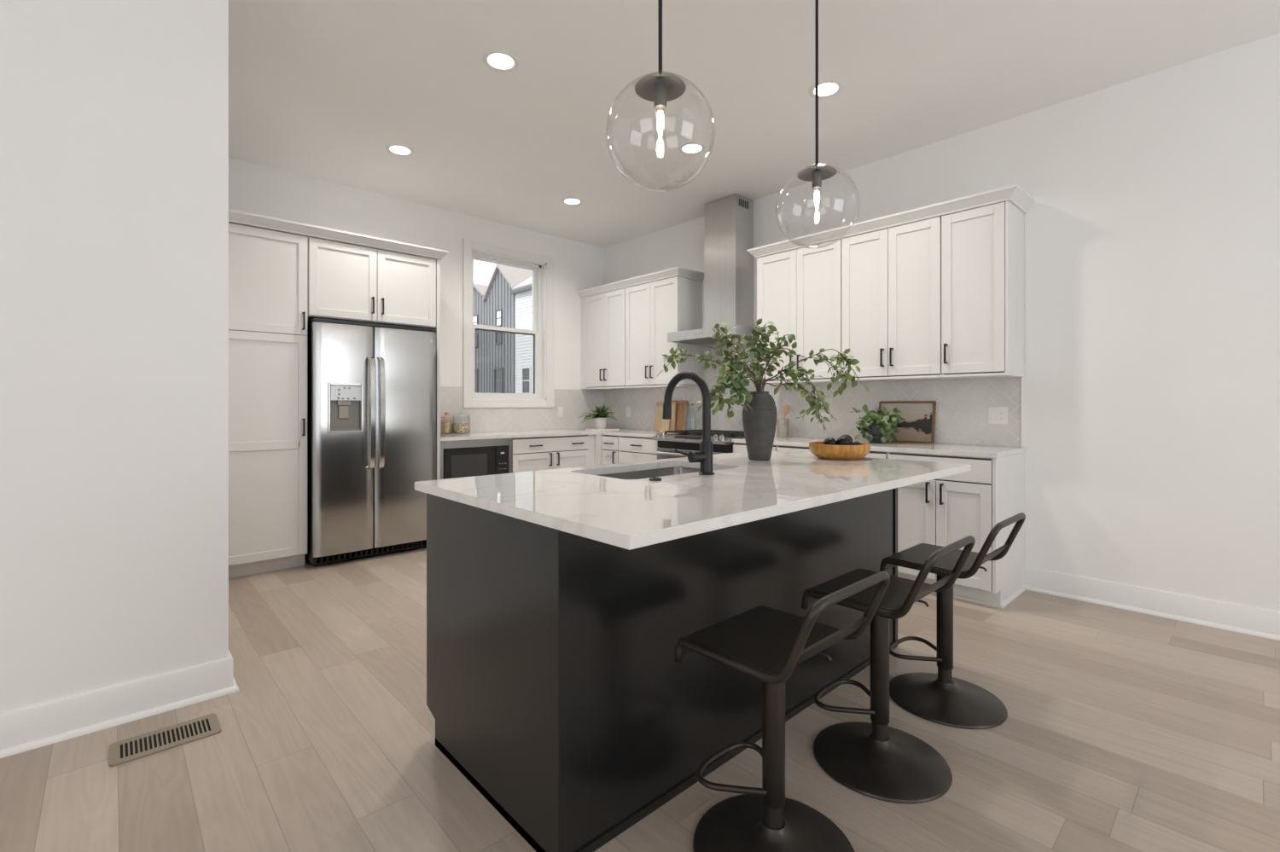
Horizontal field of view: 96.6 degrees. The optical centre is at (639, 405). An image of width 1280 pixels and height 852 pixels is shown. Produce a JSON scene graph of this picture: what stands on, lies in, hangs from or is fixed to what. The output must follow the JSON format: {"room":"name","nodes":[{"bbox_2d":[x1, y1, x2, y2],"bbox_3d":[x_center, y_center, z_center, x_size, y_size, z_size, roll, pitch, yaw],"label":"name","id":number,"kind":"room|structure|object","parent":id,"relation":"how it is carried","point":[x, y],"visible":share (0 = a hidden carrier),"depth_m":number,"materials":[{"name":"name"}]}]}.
{"room":"kitchen","nodes":[
{"label":"kitchen","id":0,"kind":"room"},
{"bbox_2d":[0,0,228,714],"bbox_3d":[-3.990,-0.352,1.917,3.958,3.085,2.428,0,0,-43],"label":"wall","id":1,"kind":"structure","parent":0,"point":[114,113],"depth_m":2.13,"materials":[{"name":"paint"}]},
{"bbox_2d":[0,650,239,758],"bbox_3d":[-3.751,1.121,1.684,3.992,0.139,1.829,0,0,-43],"label":"baseboard","id":2,"kind":"structure","parent":1,"relation":"attached to","point":[33,727],"depth_m":2.12,"materials":[{"name":"white paint"}]},
{"bbox_2d":[228,157,604,434],"bbox_3d":[-1.990,-0.352,5.538,4.300,3.085,0.160,0,0,-43],"label":"wall","id":3,"kind":"structure","parent":0,"point":[254,189],"depth_m":5.52,"materials":[{"name":"paint"}]},
{"bbox_2d":[307,237,436,329],"bbox_3d":[-2.273,-0.945,4.708,0.960,0.580,0.669,0,0,-43],"label":"upper cabinet","id":4,"kind":"object","parent":3,"relation":"attached to","point":[348,282],"visible":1,"depth_m":4.45,"materials":[{"name":"paint"}]},
{"bbox_2d":[228,209,448,260],"bbox_3d":[-2.489,-1.272,4.497,1.739,0.070,0.685,0,0,-43],"label":"crown molding","id":5,"kind":"structure","parent":4,"relation":"attached to","point":[235,217],"depth_m":4.24,"materials":[{"name":"paint"}]},
{"bbox_2d":[463,238,554,407],"bbox_3d":[-1.408,-0.811,6.065,1.075,1.674,0.178,0,0,-43],"label":"window","id":6,"kind":"structure","parent":3,"relation":"in","point":[543,275],"depth_m":6.16,"materials":[{"name":"white paint"}]},
{"bbox_2d":[440,386,604,434],"bbox_3d":[-1.276,0.048,6.087,2.308,0.456,0.006,0,0,-43],"label":"tiled wall","id":7,"kind":"structure","parent":3,"relation":"attached to","point":[574,403],"depth_m":6.14,"materials":[{"name":"white tile"}]},
{"bbox_2d":[557,407,563,417],"bbox_3d":[-0.898,0.077,6.428,0.072,0.116,0.008,0,0,-43],"label":"light switch","id":8,"kind":"object","parent":7,"relation":"attached to","point":[560,410],"visible":1,"depth_m":6.42,"materials":[{"name":"white plastic"}]},
{"bbox_2d":[0,546,1279,851],"bbox_3d":[-0.448,1.250,1.040,8.158,0.120,8.733,0,0,-43],"label":"floor","id":9,"kind":"structure","parent":0,"point":[1123,730],"depth_m":1.94,"materials":[{"name":"brown wood"}]},
{"bbox_2d":[109,714,221,767],"bbox_3d":[-1.687,1.187,2.031,0.300,0.006,0.168,0,0,-43],"label":"floor vent","id":10,"kind":"object","parent":9,"relation":"in","point":[139,747],"visible":1,"depth_m":2.02,"materials":[{"name":"brown metal"}]},
{"bbox_2d":[228,222,307,578],"bbox_3d":[-2.880,-0.022,4.145,0.692,2.425,0.669,0,0,-43],"label":"pantry cabinet","id":11,"kind":"object","parent":9,"relation":"on","point":[268,269],"visible":0.62,"depth_m":4.00,"materials":[{"name":"paint"}]},
{"bbox_2d":[304,318,436,566],"bbox_3d":[-2.224,0.280,4.634,0.906,1.820,0.780,0,0,-43],"label":"refrigerator","id":12,"kind":"object","parent":9,"relation":"on","point":[371,387],"visible":0.98,"depth_m":4.33,"materials":[{"name":"silver metal"}]},
{"bbox_2d":[431,259,440,480],"bbox_3d":[-1.921,-0.022,5.060,0.026,2.425,0.632,0,0,-43],"label":"end panel","id":13,"kind":"object","parent":9,"relation":"on","point":[437,328],"visible":0.24,"depth_m":4.83,"materials":[{"name":"paint"}]},
{"bbox_2d":[512,435,589,472],"bbox_3d":[-1.054,0.748,5.853,0.913,0.884,0.649,0,0,-43],"label":"base cabinet","id":14,"kind":"object","parent":9,"relation":"on","point":[553,452],"visible":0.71,"depth_m":5.61,"materials":[{"name":"paint"}]},
{"bbox_2d":[440,428,673,441],"bbox_3d":[-0.754,0.291,5.518,2.300,0.030,1.535,0,0,-43],"label":"countertop","id":15,"kind":"structure","parent":14,"relation":"on","point":[646,433],"depth_m":5.62,"materials":[{"name":"white stone"}]},
{"bbox_2d":[440,412,452,433],"bbox_3d":[-1.840,0.170,5.420,0.104,0.212,0.104,0,0,-43],"label":"glass jar","id":16,"kind":"object","parent":15,"relation":"on","point":[446,426],"visible":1,"depth_m":5.39,"materials":[{"name":"beige glass"}]},
{"bbox_2d":[452,409,471,434],"bbox_3d":[-1.722,0.160,5.495,0.172,0.232,0.172,0,0,-43],"label":"glass jar","id":17,"kind":"object","parent":15,"relation":"on","point":[457,427],"visible":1,"depth_m":5.44,"materials":[{"name":"clear glass"}]},
{"bbox_2d":[585,428,619,430],"bbox_3d":[-0.419,0.270,6.377,0.300,0.012,0.240,0,0,-43],"label":"tray","id":18,"kind":"object","parent":15,"relation":"on","point":[594,429],"visible":0.87,"depth_m":6.30,"materials":[{"name":"white ceramic"}]},
{"bbox_2d":[578,404,616,429],"bbox_3d":[-0.469,0.128,6.400,0.428,0.272,0.426,0,0,1],"label":"potted fern","id":19,"kind":"object","parent":18,"relation":"on","point":[600,418],"visible":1,"depth_m":6.33,"materials":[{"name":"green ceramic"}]},
{"bbox_2d":[593,417,607,429],"bbox_3d":[-0.440,0.202,6.385,0.160,0.125,0.160,0,0,-43],"label":"pot","id":20,"kind":"object","parent":18,"relation":"on","point":[600,422],"depth_m":6.33,"materials":[{"name":"white ceramic"}]},
{"bbox_2d":[659,418,669,431],"bbox_3d":[0.260,0.210,5.949,0.029,0.136,0.120,0,0,-43],"label":"cutting board","id":21,"kind":"object","parent":15,"relation":"on","point":[665,424],"visible":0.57,"depth_m":5.94,"materials":[{"name":"brown wood"}]},
{"bbox_2d":[653,401,676,431],"bbox_3d":[0.266,0.123,6.010,0.049,0.310,0.290,0,0,-43],"label":"cutting board","id":22,"kind":"object","parent":15,"relation":"on","point":[659,407],"visible":0.53,"depth_m":6.04,"materials":[{"name":"brown wood"}]},
{"bbox_2d":[671,401,687,430],"bbox_3d":[0.380,0.115,5.942,0.050,0.325,0.285,0,0,-43],"label":"cutting board","id":23,"kind":"object","parent":15,"relation":"on","point":[681,412],"visible":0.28,"depth_m":5.88,"materials":[{"name":"brown wood"}]},
{"bbox_2d":[588,434,603,465],"bbox_3d":[-0.446,0.748,6.379,0.689,0.884,0.703,0,0,-43],"label":"base cabinet","id":24,"kind":"object","parent":9,"relation":"on","point":[595,449],"visible":0.07,"depth_m":5.99,"materials":[{"name":"paint"}]},
{"bbox_2d":[601,435,620,465],"bbox_3d":[-0.099,0.748,6.036,0.649,0.884,0.268,0,0,-43],"label":"base cabinet","id":25,"kind":"object","parent":9,"relation":"on","point":[610,450],"visible":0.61,"depth_m":5.84,"materials":[{"name":"paint"}]},
{"bbox_2d":[618,436,659,463],"bbox_3d":[0.185,0.748,5.729,0.649,0.884,0.564,0,0,-43],"label":"base cabinet","id":26,"kind":"object","parent":9,"relation":"on","point":[632,449],"visible":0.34,"depth_m":5.54,"materials":[{"name":"paint"}]},
{"bbox_2d":[426,488,897,851],"bbox_3d":[0.253,0.749,2.428,2.017,0.883,0.825,0,0,-43],"label":"kitchen island","id":27,"kind":"object","parent":9,"relation":"on","point":[556,689],"visible":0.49,"depth_m":1.70,"materials":[{"name":"black paint"}]},
{"bbox_2d":[414,451,970,550],"bbox_3d":[0.361,0.291,2.349,2.125,0.030,1.163,0,0,-43],"label":"island countertop","id":28,"kind":"structure","parent":27,"relation":"on","point":[629,514],"depth_m":1.85,"materials":[{"name":"white stone"}]},
{"bbox_2d":[596,466,699,479],"bbox_3d":[0.077,0.415,2.468,0.720,0.214,0.435,0,0,-43],"label":"sink","id":29,"kind":"object","parent":28,"relation":"in","point":[675,470],"visible":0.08,"depth_m":2.72,"materials":[{"name":"silver metal"}]},
{"bbox_2d":[649,477,661,481],"bbox_3d":[0.057,0.272,2.095,0.046,0.009,0.046,0,0,-43],"label":"switch","id":30,"kind":"object","parent":28,"relation":"on","point":[650,479],"visible":1,"depth_m":2.08,"materials":[{"name":"black metal"}]},
{"bbox_2d":[662,371,714,475],"bbox_3d":[0.177,0.067,2.337,0.109,0.418,0.272,0,0,-43],"label":"faucet","id":31,"kind":"object","parent":28,"relation":"on","point":[704,456],"visible":1,"depth_m":2.27,"materials":[{"name":"black metal"}]},
{"bbox_2d":[742,391,777,460],"bbox_3d":[0.604,0.103,2.881,0.172,0.345,0.172,0,0,-43],"label":"vase","id":32,"kind":"object","parent":28,"relation":"on","point":[759,423],"visible":0.91,"depth_m":2.82,"materials":[{"name":"grey ceramic"}]},
{"bbox_2d":[657,343,757,391],"bbox_3d":[0.345,-0.140,2.883,0.515,0.343,0.119,0,0,-8],"label":"leafy branch","id":33,"kind":"object","parent":32,"relation":"in","point":[670,359],"visible":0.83,"depth_m":2.87,"materials":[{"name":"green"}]},
{"bbox_2d":[696,364,757,418],"bbox_3d":[0.439,-0.067,2.823,0.347,0.262,0.174,0,0,-43],"label":"leafy branch","id":34,"kind":"object","parent":32,"relation":"in","point":[719,389],"visible":0.92,"depth_m":2.77,"materials":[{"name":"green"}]},
{"bbox_2d":[705,320,759,391],"bbox_3d":[0.466,-0.207,2.952,0.248,0.478,0.217,0,0,-14],"label":"leafy branch","id":35,"kind":"object","parent":32,"relation":"in","point":[724,330],"visible":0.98,"depth_m":2.94,"materials":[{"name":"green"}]},
{"bbox_2d":[715,349,760,391],"bbox_3d":[0.532,-0.136,3.018,0.277,0.335,0.220,0,0,22],"label":"leafy branch","id":36,"kind":"object","parent":32,"relation":"in","point":[725,353],"visible":0.71,"depth_m":3.03,"materials":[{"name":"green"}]},
{"bbox_2d":[726,364,757,412],"bbox_3d":[0.518,-0.081,2.777,0.290,0.233,0.142,0,0,-43],"label":"leafy branch","id":37,"kind":"object","parent":32,"relation":"in","point":[738,380],"visible":0.98,"depth_m":2.72,"materials":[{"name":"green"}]},
{"bbox_2d":[740,326,770,381],"bbox_3d":[0.584,-0.171,2.781,0.139,0.405,0.231,0,0,38],"label":"leafy branch","id":38,"kind":"object","parent":32,"relation":"in","point":[753,347],"visible":0.99,"depth_m":2.75,"materials":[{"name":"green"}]},
{"bbox_2d":[749,318,773,384],"bbox_3d":[0.626,-0.209,2.919,0.131,0.480,0.171,0,0,6],"label":"leafy branch","id":39,"kind":"object","parent":32,"relation":"in","point":[759,321],"visible":0.44,"depth_m":2.94,"materials":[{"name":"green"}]},
{"bbox_2d":[745,352,784,388],"bbox_3d":[0.652,-0.139,3.010,0.257,0.341,0.146,0,0,-43],"label":"leafy branch","id":40,"kind":"object","parent":32,"relation":"in","point":[768,369],"visible":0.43,"depth_m":3.00,"materials":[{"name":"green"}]},
{"bbox_2d":[760,325,797,390],"bbox_3d":[0.680,-0.179,2.834,0.167,0.421,0.150,0,0,-7],"label":"leafy branch","id":41,"kind":"object","parent":32,"relation":"in","point":[776,351],"visible":0.98,"depth_m":2.81,"materials":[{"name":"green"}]},
{"bbox_2d":[761,360,829,422],"bbox_3d":[0.771,-0.065,2.837,0.342,0.307,0.141,0,0,6],"label":"leafy branch","id":42,"kind":"object","parent":32,"relation":"in","point":[790,371],"visible":0.91,"depth_m":2.81,"materials":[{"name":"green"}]},
{"bbox_2d":[762,377,836,432],"bbox_3d":[0.780,-0.003,2.816,0.354,0.281,0.145,0,0,22],"label":"leafy branch","id":43,"kind":"object","parent":32,"relation":"in","point":[812,405],"visible":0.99,"depth_m":2.79,"materials":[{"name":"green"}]},
{"bbox_2d":[761,349,844,391],"bbox_3d":[0.848,-0.130,2.882,0.481,0.323,0.126,0,0,-15],"label":"leafy branch","id":44,"kind":"object","parent":32,"relation":"in","point":[824,357],"visible":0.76,"depth_m":2.92,"materials":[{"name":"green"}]},
{"bbox_2d":[762,349,867,397],"bbox_3d":[0.862,-0.123,2.842,0.522,0.310,0.112,0,0,-3],"label":"leafy branch","id":45,"kind":"object","parent":32,"relation":"in","point":[846,376],"visible":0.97,"depth_m":2.83,"materials":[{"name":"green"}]},
{"bbox_2d":[808,441,870,459],"bbox_3d":[1.036,0.237,2.964,0.304,0.078,0.304,0,0,-43],"label":"bowl","id":46,"kind":"object","parent":28,"relation":"on","point":[818,450],"visible":0.91,"depth_m":2.85,"materials":[{"name":"orange wood"}]},
{"bbox_2d":[823,437,837,445],"bbox_3d":[0.982,0.196,2.942,0.066,0.060,0.066,0,0,-43],"label":"decorative ball","id":47,"kind":"object","parent":46,"relation":"on","point":[832,441],"visible":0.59,"depth_m":2.92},
{"bbox_2d":[836,436,851,445],"bbox_3d":[1.050,0.192,2.935,0.074,0.067,0.074,0,0,-43],"label":"decorative ball","id":48,"kind":"object","parent":46,"relation":"on","point":[843,440],"visible":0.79,"depth_m":2.91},
{"bbox_2d":[840,435,852,445],"bbox_3d":[1.086,0.188,3.007,0.072,0.065,0.072,0,0,-43],"label":"decorative ball","id":49,"kind":"object","parent":46,"relation":"on","point":[848,436],"visible":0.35,"depth_m":2.98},
{"bbox_2d":[851,441,861,445],"bbox_3d":[1.120,0.208,2.949,0.048,0.043,0.048,0,0,-43],"label":"decorative ball","id":50,"kind":"object","parent":46,"relation":"in","point":[856,443],"visible":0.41,"depth_m":2.93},
{"bbox_2d":[651,429,744,459],"bbox_3d":[0.643,0.716,5.176,0.688,0.948,0.858,0,0,-43],"label":"gas range","id":51,"kind":"object","parent":9,"relation":"on","point":[687,441],"visible":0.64,"depth_m":5.05,"materials":[{"name":"black metal"}]},
{"bbox_2d":[669,433,744,438],"bbox_3d":[0.677,0.288,5.208,0.593,0.032,0.858,0,0,-43],"label":"cooktop","id":52,"kind":"object","parent":51,"relation":"in","point":[728,435],"depth_m":4.98,"materials":[{"name":"black metal"}]},
{"bbox_2d":[733,442,777,453],"bbox_3d":[1.112,0.748,4.730,0.649,0.884,0.418,0,0,-43],"label":"base cabinet","id":53,"kind":"object","parent":9,"relation":"on","point":[737,447],"visible":0.06,"depth_m":4.63,"materials":[{"name":"paint"}]},
{"bbox_2d":[674,571,890,851],"bbox_3d":[0.367,0.804,1.508,0.428,0.771,0.460,0,0,-43],"label":"bar stool","id":54,"kind":"object","parent":9,"relation":"on","point":[764,643],"visible":1,"depth_m":1.50,"materials":[{"name":"black metal"}]},
{"bbox_2d":[776,445,888,459],"bbox_3d":[1.546,0.748,4.263,0.649,0.884,0.852,0,0,-43],"label":"base cabinet","id":55,"kind":"object","parent":9,"relation":"on","point":[883,455],"visible":0.02,"depth_m":4.21,"materials":[{"name":"paint"}]},
{"bbox_2d":[731,436,1025,458],"bbox_3d":[1.628,0.291,4.192,0.610,0.030,1.916,0,0,-43],"label":"countertop","id":56,"kind":"structure","parent":55,"relation":"on","point":[931,449],"depth_m":3.72,"materials":[{"name":"white stone"}]},
{"bbox_2d":[776,418,789,437],"bbox_3d":[1.219,0.195,4.862,0.100,0.162,0.100,0,0,-43],"label":"utensil crock","id":57,"kind":"object","parent":56,"relation":"on","point":[782,425],"visible":0.98,"depth_m":4.82,"materials":[{"name":"beige ceramic"}]},
{"bbox_2d":[783,405,789,418],"bbox_3d":[1.234,0.128,4.862,0.085,0.259,0.017,0,0,8],"label":"wooden spoon","id":58,"kind":"object","parent":57,"relation":"in","point":[786,410],"visible":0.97,"depth_m":4.85,"materials":[{"name":"brown wood"}]},
{"bbox_2d":[783,405,789,414],"bbox_3d":[1.248,0.042,4.859,0.056,0.088,0.014,0,0,2],"label":"spoon bowl","id":59,"kind":"object","parent":58,"relation":"on","point":[786,410],"depth_m":4.85,"materials":[{"name":"brown wood"}]},
{"bbox_2d":[852,404,904,443],"bbox_3d":[1.742,0.134,4.161,0.372,0.284,0.346,0,0,-43],"label":"potted plant","id":60,"kind":"object","parent":56,"relation":"on","point":[877,427],"visible":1,"depth_m":4.11,"materials":[{"name":"green plant"}]},
{"bbox_2d":[878,401,936,443],"bbox_3d":[1.969,0.125,4.226,0.064,0.308,0.406,0,0,-43],"label":"framed picture","id":61,"kind":"object","parent":56,"relation":"on","point":[918,425],"visible":0.73,"depth_m":4.18,"materials":[{"name":"brown wood"}]},
{"bbox_2d":[801,535,975,803],"bbox_3d":[0.815,0.804,1.901,0.428,0.771,0.460,0,0,-43],"label":"bar stool","id":62,"kind":"object","parent":9,"relation":"on","point":[876,760],"visible":0.98,"depth_m":1.87,"materials":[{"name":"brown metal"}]},
{"bbox_2d":[879,512,1025,729],"bbox_3d":[1.243,0.804,2.292,0.428,0.771,0.460,0,0,-43],"label":"bar stool","id":63,"kind":"object","parent":9,"relation":"on","point":[942,699],"visible":0.97,"depth_m":2.26,"materials":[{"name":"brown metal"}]},
{"bbox_2d":[887,452,1025,608],"bbox_3d":[2.056,0.748,3.713,0.649,0.884,0.645,0,0,-43],"label":"base cabinet","id":64,"kind":"object","parent":9,"relation":"on","point":[944,511],"visible":0.67,"depth_m":3.47,"materials":[{"name":"paint"}]},
{"bbox_3d":[-1.647,0.748,5.302,0.702,0.884,0.648,0,0,-43],"label":"cabinet","id":65,"kind":"object","parent":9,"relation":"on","visible":0},
{"bbox_2d":[440,438,511,479],"bbox_3d":[-1.611,0.554,5.265,0.696,0.492,0.490,0,0,-43],"label":"microwave","id":66,"kind":"object","parent":65,"relation":"in","point":[475,457],"visible":0.46,"depth_m":5.07,"materials":[{"name":"black plastic"}]},
{"bbox_2d":[228,0,1279,248],"bbox_3d":[-0.448,-1.945,1.040,8.158,0.100,8.733,0,0,-43],"label":"ceiling","id":67,"kind":"structure","parent":0,"point":[318,89],"depth_m":3.34,"materials":[{"name":"paint"}]},
{"bbox_2d":[385,144,414,156],"bbox_3d":[-1.780,-1.891,4.230,0.196,0.007,0.196,0,0,-43],"label":"recessed light","id":68,"kind":"object","parent":67,"relation":"in","point":[398,149],"visible":1,"depth_m":4.22,"materials":[{"name":"white plastic"}]},
{"bbox_2d":[482,49,518,71],"bbox_3d":[-0.766,-1.891,3.136,0.196,0.007,0.196,0,0,-43],"label":"recessed light","id":69,"kind":"object","parent":67,"relation":"in","point":[500,61],"visible":1,"depth_m":3.13,"materials":[{"name":"white plastic"}]},
{"bbox_2d":[561,197,582,205],"bbox_3d":[-0.631,-1.891,5.297,0.196,0.007,0.196,0,0,-43],"label":"recessed light","id":70,"kind":"object","parent":67,"relation":"in","point":[571,201],"visible":1,"depth_m":5.30,"materials":[{"name":"white plastic"}]},
{"bbox_2d":[605,0,715,191],"bbox_3d":[0.067,-1.304,1.876,0.356,1.181,0.356,0,0,-43],"label":"pendant lamp","id":71,"kind":"object","parent":67,"relation":"hanging from","point":[660,87],"visible":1,"depth_m":1.87,"materials":[{"name":"clear glass"}]},
{"bbox_2d":[653,81,666,110],"bbox_3d":[0.067,-1.019,1.876,0.042,0.078,0.042,0,0,-43],"label":"socket","id":72,"kind":"object","parent":71,"relation":"attached to","point":[660,87],"depth_m":1.86,"materials":[{"name":"grey metal"}]},
{"bbox_2d":[678,142,705,154],"bbox_3d":[0.384,-1.891,4.203,0.196,0.007,0.196,0,0,-43],"label":"recessed light","id":73,"kind":"object","parent":67,"relation":"in","point":[689,148],"visible":1,"depth_m":4.19,"materials":[{"name":"white plastic"}]},
{"bbox_2d":[775,0,859,249],"bbox_3d":[0.790,-1.300,2.547,0.356,1.190,0.356,0,0,-43],"label":"pendant lamp","id":74,"kind":"object","parent":67,"relation":"hanging from","point":[815,173],"visible":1,"depth_m":2.54,"materials":[{"name":"clear glass"}]},
{"bbox_2d":[811,168,821,189],"bbox_3d":[0.790,-1.010,2.547,0.042,0.078,0.042,0,0,-43],"label":"socket","id":75,"kind":"object","parent":74,"relation":"attached to","point":[816,173],"depth_m":2.53,"materials":[{"name":"grey metal"}]},
{"bbox_2d":[808,80,843,98],"bbox_3d":[1.114,-1.891,3.416,0.196,0.007,0.196,0,0,-43],"label":"recessed light","id":76,"kind":"object","parent":67,"relation":"in","point":[827,89],"visible":0.91,"depth_m":3.41,"materials":[{"name":"white plastic"}]},
{"bbox_2d":[604,33,1279,611],"bbox_3d":[2.513,-0.352,3.787,0.120,3.085,8.533,0,0,-43],"label":"wall","id":77,"kind":"structure","parent":0,"point":[1151,382],"depth_m":3.30,"materials":[{"name":"paint"}]},
{"bbox_2d":[580,288,646,389],"bbox_3d":[-0.309,-0.714,6.450,0.394,1.062,0.787,0,0,-43],"label":"upper cabinet","id":78,"kind":"object","parent":77,"relation":"attached to","point":[605,313],"depth_m":6.31,"materials":[{"name":"paint"}]},
{"bbox_2d":[625,276,702,389],"bbox_3d":[0.220,-0.714,5.879,0.394,1.062,0.766,0,0,-43],"label":"upper cabinet","id":79,"kind":"object","parent":77,"relation":"attached to","point":[654,310],"visible":0.91,"depth_m":5.70,"materials":[{"name":"paint"}]},
{"bbox_2d":[576,267,703,298],"bbox_3d":[-0.035,-1.281,6.142,0.410,0.070,1.612,0,0,-43],"label":"crown molding","id":80,"kind":"structure","parent":79,"relation":"on","point":[677,271],"depth_m":5.79,"materials":[{"name":"paint"}]},
{"bbox_2d":[667,193,756,345],"bbox_3d":[0.710,-1.247,5.277,0.495,1.294,0.800,0,0,-43],"label":"range hood","id":81,"kind":"object","parent":77,"relation":"attached to","point":[729,220],"visible":0.87,"depth_m":5.20,"materials":[{"name":"metal"}]},
{"bbox_2d":[756,239,858,384],"bbox_3d":[1.361,-0.714,4.649,0.394,1.062,0.760,0,0,-43],"label":"upper cabinet","id":82,"kind":"object","parent":77,"relation":"attached to","point":[799,291],"visible":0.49,"depth_m":4.49,"materials":[{"name":"paint"}]},
{"bbox_2d":[747,184,1035,258],"bbox_3d":[1.724,-1.281,4.246,0.410,0.070,1.958,0,0,-43],"label":"crown molding","id":83,"kind":"structure","parent":82,"relation":"on","point":[1014,194],"depth_m":3.87,"materials":[{"name":"paint"}]},
{"bbox_2d":[604,341,1020,448],"bbox_3d":[1.027,-0.167,5.296,0.006,0.886,4.297,0,0,-43],"label":"tiled wall","id":84,"kind":"structure","parent":77,"relation":"attached to","point":[962,404],"depth_m":4.56,"materials":[{"name":"white tile"}]},
{"bbox_2d":[626,407,630,417],"bbox_3d":[-0.135,0.078,6.538,0.007,0.116,0.072,0,0,-43],"label":"wall outlet","id":85,"kind":"object","parent":84,"relation":"attached to","point":[628,409],"visible":1,"depth_m":6.53,"materials":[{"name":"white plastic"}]},
{"bbox_2d":[821,407,829,419],"bbox_3d":[1.540,0.071,4.734,0.007,0.116,0.072,0,0,-43],"label":"wall outlet","id":86,"kind":"object","parent":84,"relation":"attached to","point":[824,414],"visible":0.57,"depth_m":4.74,"materials":[{"name":"white plastic"}]},
{"bbox_2d":[988,407,1007,424],"bbox_3d":[2.394,0.069,3.813,0.008,0.116,0.118,0,0,-43],"label":"wall outlet","id":87,"kind":"object","parent":84,"relation":"attached to","point":[996,415],"visible":1,"depth_m":3.81,"materials":[{"name":"white plastic"}]},
{"bbox_2d":[999,410,1004,420],"bbox_3d":[2.408,0.069,3.794,0.002,0.066,0.033,0,0,-43],"label":"receptacle","id":88,"kind":"object","parent":87,"relation":"attached to","point":[1001,412],"depth_m":3.79,"materials":[{"name":"grey plastic"}]},
{"bbox_2d":[841,216,955,382],"bbox_3d":[1.858,-0.714,4.114,0.394,1.062,0.696,0,0,-43],"label":"upper cabinet","id":89,"kind":"object","parent":77,"relation":"attached to","point":[891,277],"visible":0.9,"depth_m":3.98,"materials":[{"name":"paint"}]},
{"bbox_2d":[941,200,1025,378],"bbox_3d":[2.229,-0.714,3.714,0.394,1.062,0.390,0,0,-43],"label":"upper cabinet","id":90,"kind":"object","parent":77,"relation":"attached to","point":[983,249],"visible":1,"depth_m":3.61,"materials":[{"name":"paint"}]},
{"bbox_2d":[1020,377,1023,448],"bbox_3d":[2.489,0.041,3.716,0.012,0.471,0.010,0,0,-43],"label":"trim","id":91,"kind":"structure","parent":77,"relation":"attached to","point":[1021,378],"depth_m":3.71,"materials":[{"name":"white paint"}]},
{"bbox_2d":[1024,566,1279,640],"bbox_3d":[3.920,1.121,2.157,0.034,0.139,4.230,0,0,-43],"label":"baseboard","id":92,"kind":"structure","parent":77,"relation":"attached to","point":[1236,618],"depth_m":3.22,"materials":[{"name":"white paint"}]},
{"label":"outside","id":93,"kind":"structure","parent":0,"visible":0},
{"bbox_3d":[-25.225,4.440,41.892,100.000,0.100,84.267,0,0,-43],"label":"ground","id":94,"kind":"structure","parent":93,"visible":0},
{"bbox_2d":[473,263,531,393],"bbox_3d":[-8.550,-2.747,45.053,9.250,14.273,10.315,0,0,-43],"label":"townhouse","id":95,"kind":"structure","parent":94,"relation":"on","point":[494,304],"depth_m":40.31,"materials":[{"name":"grey"}]},
{"bbox_2d":[511,276,533,393],"bbox_3d":[-1.196,-3.381,37.003,9.420,15.542,11.880,0,0,-43],"label":"townhouse","id":96,"kind":"structure","parent":94,"relation":"on","point":[524,344],"depth_m":37.60,"materials":[{"name":"white"}]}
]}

